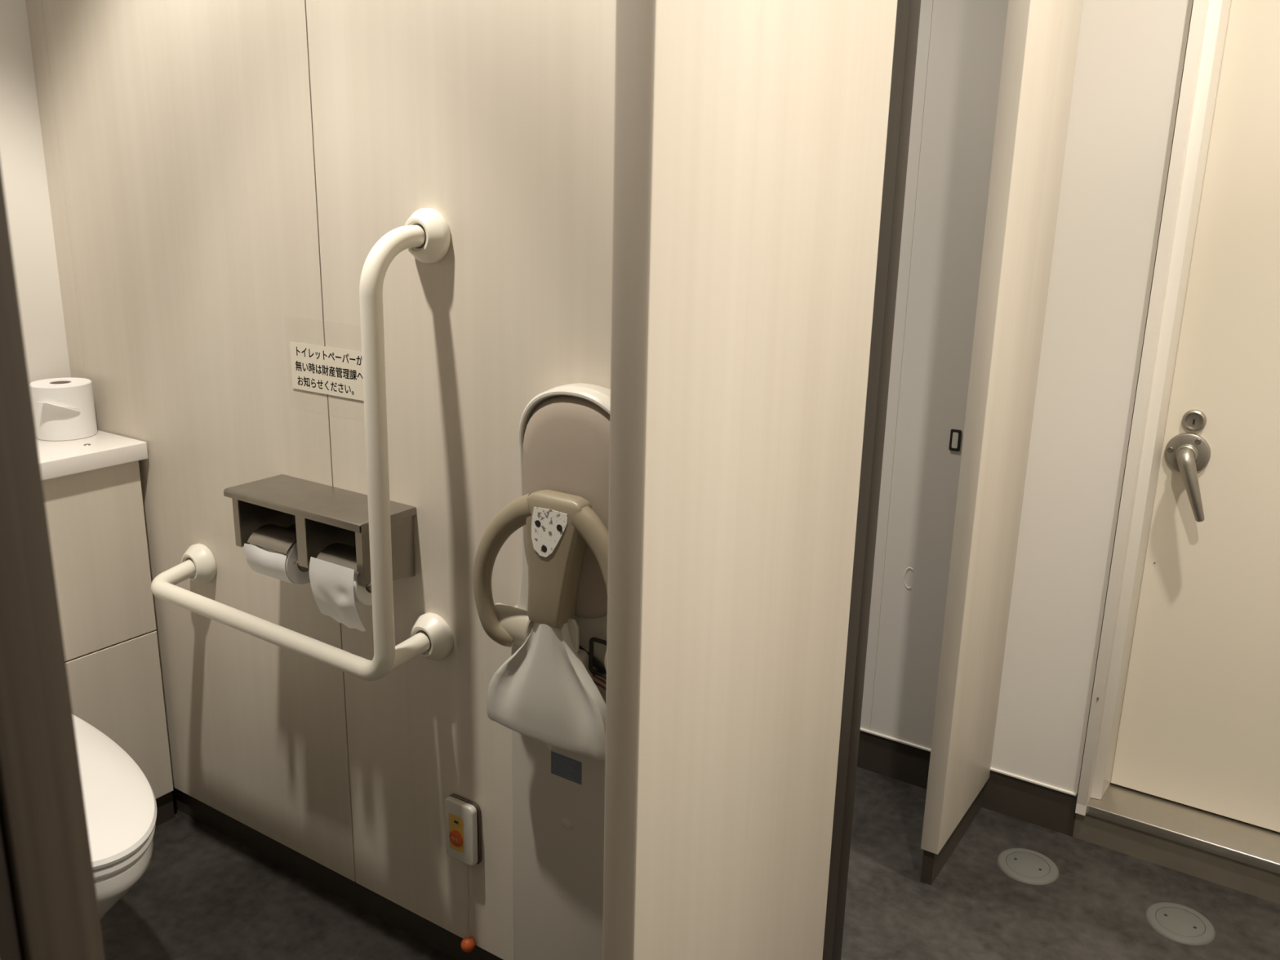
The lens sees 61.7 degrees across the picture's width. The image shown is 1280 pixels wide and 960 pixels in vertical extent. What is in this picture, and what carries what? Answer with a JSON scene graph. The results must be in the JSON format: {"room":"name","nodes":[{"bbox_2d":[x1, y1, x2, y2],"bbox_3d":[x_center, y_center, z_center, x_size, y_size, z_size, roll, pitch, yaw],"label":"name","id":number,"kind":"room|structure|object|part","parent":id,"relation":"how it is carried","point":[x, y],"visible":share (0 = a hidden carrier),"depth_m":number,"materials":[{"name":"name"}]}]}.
{"room":"public restroom","nodes":[
{"label":"public restroom","id":0,"kind":"room"},
{"bbox_2d":[0,0,71,383],"bbox_3d":[-1.507,-0.471,1.972,0.040,2.700,3.510,11,18,32],"label":"wall","id":1,"kind":"structure","parent":0,"point":[22,160],"depth_m":2.25,"materials":[{"name":"white paint"}]},
{"bbox_2d":[25,0,616,959],"bbox_3d":[-0.519,-0.414,1.844,1.760,2.700,0.030,11,18,32],"label":"wall","id":2,"kind":"structure","parent":0,"point":[224,177],"depth_m":1.93,"materials":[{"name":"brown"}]},
{"bbox_2d":[151,208,453,680],"bbox_3d":[-0.662,-0.092,1.918,0.767,0.783,0.144,11,18,32],"label":"grab bar","id":3,"kind":"object","parent":2,"relation":"attached to","point":[426,234],"visible":1,"depth_m":1.74,"materials":[{"name":"beige plastic"}]},
{"bbox_3d":[-0.402,0.294,1.841,0.034,0.046,0.107,12,19,34],"label":"support arm","id":4,"kind":"part","parent":3,"relation":"part of","materials":[{"name":"beige plastic"}]},
{"bbox_2d":[223,474,416,591],"bbox_3d":[-0.570,0.095,1.913,0.359,0.132,0.131,11,18,32],"label":"toilet roll holder","id":5,"kind":"object","parent":2,"relation":"attached to","point":[327,523],"visible":0.7,"depth_m":1.87,"materials":[{"name":"metal"}]},
{"bbox_3d":[-0.697,0.073,1.994,0.017,0.110,0.122,11,18,32],"label":"plate","id":6,"kind":"part","parent":5,"relation":"part of","materials":[{"name":"metal"}]},
{"bbox_2d":[244,541,310,585],"bbox_3d":[-0.642,0.137,1.941,0.108,0.086,0.090,11,18,32],"label":"toilet roll","id":7,"kind":"object","parent":5,"relation":"in","point":[264,561],"visible":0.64,"depth_m":1.90,"materials":[{"name":"white paper"}]},
{"bbox_3d":[-0.535,0.083,1.963,0.328,0.122,0.004,11,18,32],"label":"plate","id":8,"kind":"part","parent":5,"relation":"part of","materials":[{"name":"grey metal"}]},
{"bbox_2d":[223,474,416,533],"bbox_3d":[-0.571,0.038,1.898,0.355,0.014,0.129,11,18,32],"label":"shelf","id":9,"kind":"object","parent":5,"relation":"attached to","point":[308,501],"depth_m":1.88,"materials":[{"name":"metal"}]},
{"bbox_2d":[309,556,372,631],"bbox_3d":[-0.495,0.189,1.849,0.111,0.125,0.092,11,18,32],"label":"toilet roll","id":10,"kind":"object","parent":5,"relation":"in","point":[335,588],"visible":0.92,"depth_m":1.81,"materials":[{"name":"white paper"}]},
{"bbox_3d":[-0.430,0.128,1.825,0.017,0.114,0.122,11,18,32],"label":"plate","id":11,"kind":"part","parent":5,"relation":"part of","materials":[{"name":"metal"}]},
{"bbox_2d":[289,341,363,400],"bbox_3d":[-0.550,-0.197,1.902,0.232,0.169,0.002,11,18,32],"label":"paper notice","id":12,"kind":"object","parent":2,"relation":"attached to","point":[335,371],"visible":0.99,"depth_m":1.91,"materials":[{"name":"beige paper"}]},
{"bbox_2d":[172,786,503,959],"bbox_3d":[-0.548,0.857,2.191,1.760,0.064,0.008,11,18,32],"label":"baseboard","id":13,"kind":"structure","parent":2,"relation":"attached to","point":[420,928],"depth_m":2.25,"materials":[{"name":"plastic"}]},
{"bbox_2d":[444,793,481,952],"bbox_3d":[-0.328,0.730,1.974,0.074,0.312,0.028,11,18,32],"label":"button","id":14,"kind":"object","parent":2,"relation":"attached to","point":[462,815],"visible":1,"depth_m":1.94,"materials":[{"name":"grey plastic"}]},
{"bbox_3d":[-0.334,0.642,1.948,0.036,0.073,0.001,11,18,32],"label":"yellow panel","id":15,"kind":"part","parent":14,"relation":"part of","materials":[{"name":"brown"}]},
{"bbox_3d":[-0.319,0.637,1.958,0.074,0.124,0.006,11,18,32],"label":"backing frame","id":16,"kind":"part","parent":14,"relation":"part of","materials":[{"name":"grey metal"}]},
{"bbox_3d":[-0.318,0.778,1.982,0.006,0.168,0.003,-8,18,-29],"label":"pull cord","id":17,"kind":"part","parent":14,"relation":"part of","materials":[{"name":"fabric"}]},
{"bbox_2d":[472,382,610,959],"bbox_3d":[-0.122,0.392,1.696,0.303,1.091,0.107,11,18,32],"label":"seat","id":18,"kind":"object","parent":2,"relation":"attached to","point":[551,691],"visible":0.72,"depth_m":1.64,"materials":[{"name":"beige plastic"}]},
{"bbox_3d":[-0.142,0.307,1.645,0.235,0.194,0.038,11,18,32],"label":"seat","id":19,"kind":"part","parent":18,"relation":"part of","materials":[{"name":"grey plastic"}]},
{"bbox_2d":[552,755,575,780],"bbox_3d":[-0.123,0.467,1.740,0.047,0.032,0.001,11,18,32],"label":"print","id":20,"kind":"object","parent":18,"relation":"attached to","point":[563,766],"depth_m":1.74,"materials":[{"name":"grey"}]},
{"bbox_2d":[518,386,610,496],"bbox_3d":[-0.096,-0.020,1.587,0.225,0.236,0.023,11,18,32],"label":"backrest","id":21,"kind":"object","parent":18,"relation":"attached to","point":[564,433],"depth_m":1.57,"materials":[{"name":"grey plastic"}]},
{"bbox_2d":[592,668,606,690],"bbox_3d":[-0.062,0.308,1.657,0.095,0.048,0.001,11,18,32],"label":"print","id":22,"kind":"object","parent":18,"relation":"attached to","point":[600,682],"depth_m":1.66,"materials":[{"name":"red"}]},
{"bbox_2d":[100,766,1279,959],"bbox_3d":[-0.206,1.116,1.491,3.255,0.050,3.610,11,18,32],"label":"floor","id":23,"kind":"structure","parent":0,"point":[202,894],"depth_m":2.24,"materials":[{"name":"plastic"}]},
{"bbox_2d":[42,460,174,826],"bbox_3d":[-1.456,0.457,2.057,0.255,0.868,0.996,11,18,32],"label":"base cabinet","id":24,"kind":"object","parent":23,"relation":"on","point":[96,522],"visible":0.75,"depth_m":2.28,"materials":[{"name":"laminate"}]},
{"bbox_2d":[36,430,148,480],"bbox_3d":[-1.438,0.021,1.933,0.274,0.038,1.018,11,18,32],"label":"countertop","id":25,"kind":"structure","parent":24,"relation":"on","point":[57,459],"depth_m":2.20,"materials":[{"name":"white plastic"}]},
{"bbox_2d":[29,377,97,440],"bbox_3d":[-1.229,-0.151,2.289,0.119,0.115,0.133,-10,19,-36],"label":"toilet roll","id":26,"kind":"object","parent":25,"relation":"on","point":[64,408],"visible":0.98,"depth_m":2.25,"materials":[{"name":"white paper"}]},
{"bbox_3d":[-1.450,0.227,1.994,0.255,0.392,0.996,11,18,32],"label":"panel","id":27,"kind":"part","parent":24,"relation":"part of","materials":[{"name":"beige laminate"}]},
{"bbox_3d":[-1.459,0.611,2.100,0.255,0.400,0.996,11,18,32],"label":"panel","id":28,"kind":"part","parent":24,"relation":"part of","materials":[{"name":"beige laminate"}]},
{"bbox_2d":[72,714,156,921],"bbox_3d":[-1.073,0.726,1.892,0.640,0.452,0.401,11,18,32],"label":"toilet","id":29,"kind":"object","parent":23,"relation":"on","point":[120,801],"visible":0.41,"depth_m":1.76,"materials":[{"name":"white ceramic"}]},
{"bbox_3d":[-1.055,0.757,1.887,0.569,0.396,0.380,11,18,32],"label":"bowl","id":30,"kind":"part","parent":29,"relation":"part of","materials":[{"name":"white ceramic"}]},
{"bbox_3d":[-1.048,0.557,1.831,0.578,0.018,0.394,11,18,32],"label":"seat","id":31,"kind":"part","parent":29,"relation":"part of","materials":[{"name":"white plastic"}]},
{"bbox_2d":[996,848,1058,884],"bbox_3d":[0.867,0.861,2.397,0.132,0.006,0.132,11,18,32],"label":"drain cover","id":32,"kind":"object","parent":23,"relation":"on","point":[1027,866],"depth_m":2.39,"materials":[{"name":"grey metal"}]},
{"bbox_2d":[1144,902,1215,945],"bbox_3d":[1.118,0.916,2.219,0.132,0.006,0.132,11,18,32],"label":"drain cover","id":33,"kind":"object","parent":23,"relation":"on","point":[1176,922],"depth_m":2.21,"materials":[{"name":"grey metal"}]},
{"bbox_2d":[602,0,1083,959],"bbox_3d":[0.423,-0.372,1.633,0.045,2.630,1.562,11,18,32],"label":"wall","id":34,"kind":"structure","parent":0,"point":[750,135],"depth_m":1.27,"materials":[{"name":"beige laminate"}]},
{"bbox_2d":[822,0,910,959],"bbox_3d":[0.312,-0.019,1.568,0.041,2.120,0.047,11,18,32],"label":"trim","id":35,"kind":"structure","parent":34,"relation":"attached to","point":[903,6],"depth_m":1.55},
{"bbox_2d":[831,0,920,959],"bbox_3d":[0.098,-0.077,1.761,0.616,2.080,0.044,11,18,32],"label":"door","id":36,"kind":"structure","parent":34,"relation":"in","point":[914,5],"depth_m":1.59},
{"bbox_2d":[920,785,984,885],"bbox_3d":[0.725,0.797,2.469,0.024,0.085,0.370,11,18,32],"label":"baseboard","id":37,"kind":"structure","parent":34,"relation":"attached to","point":[932,863],"depth_m":2.40,"materials":[{"name":"plastic"}]},
{"bbox_2d":[860,0,1193,793],"bbox_3d":[0.697,-0.541,2.401,3.155,2.700,0.050,11,18,32],"label":"wall","id":38,"kind":"structure","parent":0,"point":[1131,57],"depth_m":2.36,"materials":[{"name":"white"}]},
{"bbox_2d":[903,567,913,589],"bbox_3d":[0.651,0.237,2.605,0.022,0.056,0.005,11,18,32],"label":"wall hook","id":39,"kind":"object","parent":38,"relation":"attached to","point":[908,568],"visible":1,"depth_m":2.61,"materials":[{"name":"white metal"}]},
{"bbox_2d":[948,429,961,451],"bbox_3d":[0.725,-0.091,2.465,0.025,0.050,0.004,11,18,32],"label":"strike plate","id":40,"kind":"object","parent":38,"relation":"attached to","point":[955,434],"visible":1,"depth_m":2.46,"materials":[{"name":"black metal"}]},
{"bbox_3d":[0.724,-0.091,2.464,0.013,0.037,0.001,11,18,32],"label":"plate","id":41,"kind":"part","parent":40,"relation":"part of","materials":[{"name":"grey metal"}]},
{"bbox_2d":[857,730,1078,836],"bbox_3d":[0.661,0.712,2.732,3.155,0.108,0.014,11,18,32],"label":"baseboard","id":42,"kind":"structure","parent":38,"relation":"attached to","point":[1054,810],"depth_m":2.59,"materials":[{"name":"plastic"}]},
{"bbox_2d":[860,728,1077,795],"bbox_3d":[0.179,0.564,3.017,2.003,0.006,0.017,11,18,32],"label":"trim","id":43,"kind":"structure","parent":38,"relation":"attached to","point":[861,729],"depth_m":2.57,"materials":[{"name":"white"}]},
{"bbox_2d":[1072,0,1279,904],"bbox_3d":[1.437,-0.096,2.070,0.868,2.050,0.191,11,18,32],"label":"door","id":44,"kind":"structure","parent":38,"relation":"in","point":[1180,771],"depth_m":2.30,"materials":[{"name":"beige"}]},
{"bbox_3d":[1.440,-0.132,2.064,0.868,1.978,0.184,11,18,32],"label":"frame","id":45,"kind":"part","parent":44,"relation":"part of","materials":[{"name":"beige"}]},
{"bbox_3d":[1.408,0.861,2.321,0.868,0.070,0.119,11,18,32],"label":"kick plate","id":46,"kind":"part","parent":44,"relation":"part of","materials":[{"name":"metal"}]},
{"bbox_3d":[1.421,0.809,2.326,0.868,0.024,0.176,11,18,32],"label":"sill","id":47,"kind":"part","parent":44,"relation":"part of","materials":[{"name":"silver metal"}]},
{"bbox_3d":[1.172,0.009,2.280,0.073,0.151,0.054,11,18,32],"label":"lever handle","id":48,"kind":"part","parent":44,"relation":"part of","materials":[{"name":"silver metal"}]},
{"bbox_3d":[-0.666,0.040,0.046,0.045,2.630,1.122,11,18,32],"label":"wall","id":49,"kind":"structure","parent":0,"visible":0},
{"bbox_2d":[0,826,21,959],"bbox_3d":[-0.361,0.234,0.591,0.037,2.120,0.012,11,18,32],"label":"trim","id":50,"kind":"structure","parent":49,"relation":"attached to","point":[9,944],"depth_m":0.58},
{"bbox_2d":[0,162,105,959],"bbox_3d":[-0.600,0.178,0.777,0.658,2.080,0.042,11,18,32],"label":"door","id":51,"kind":"structure","parent":49,"relation":"in","point":[43,824],"depth_m":0.57,"materials":[{"name":"beige laminate"}]}
]}

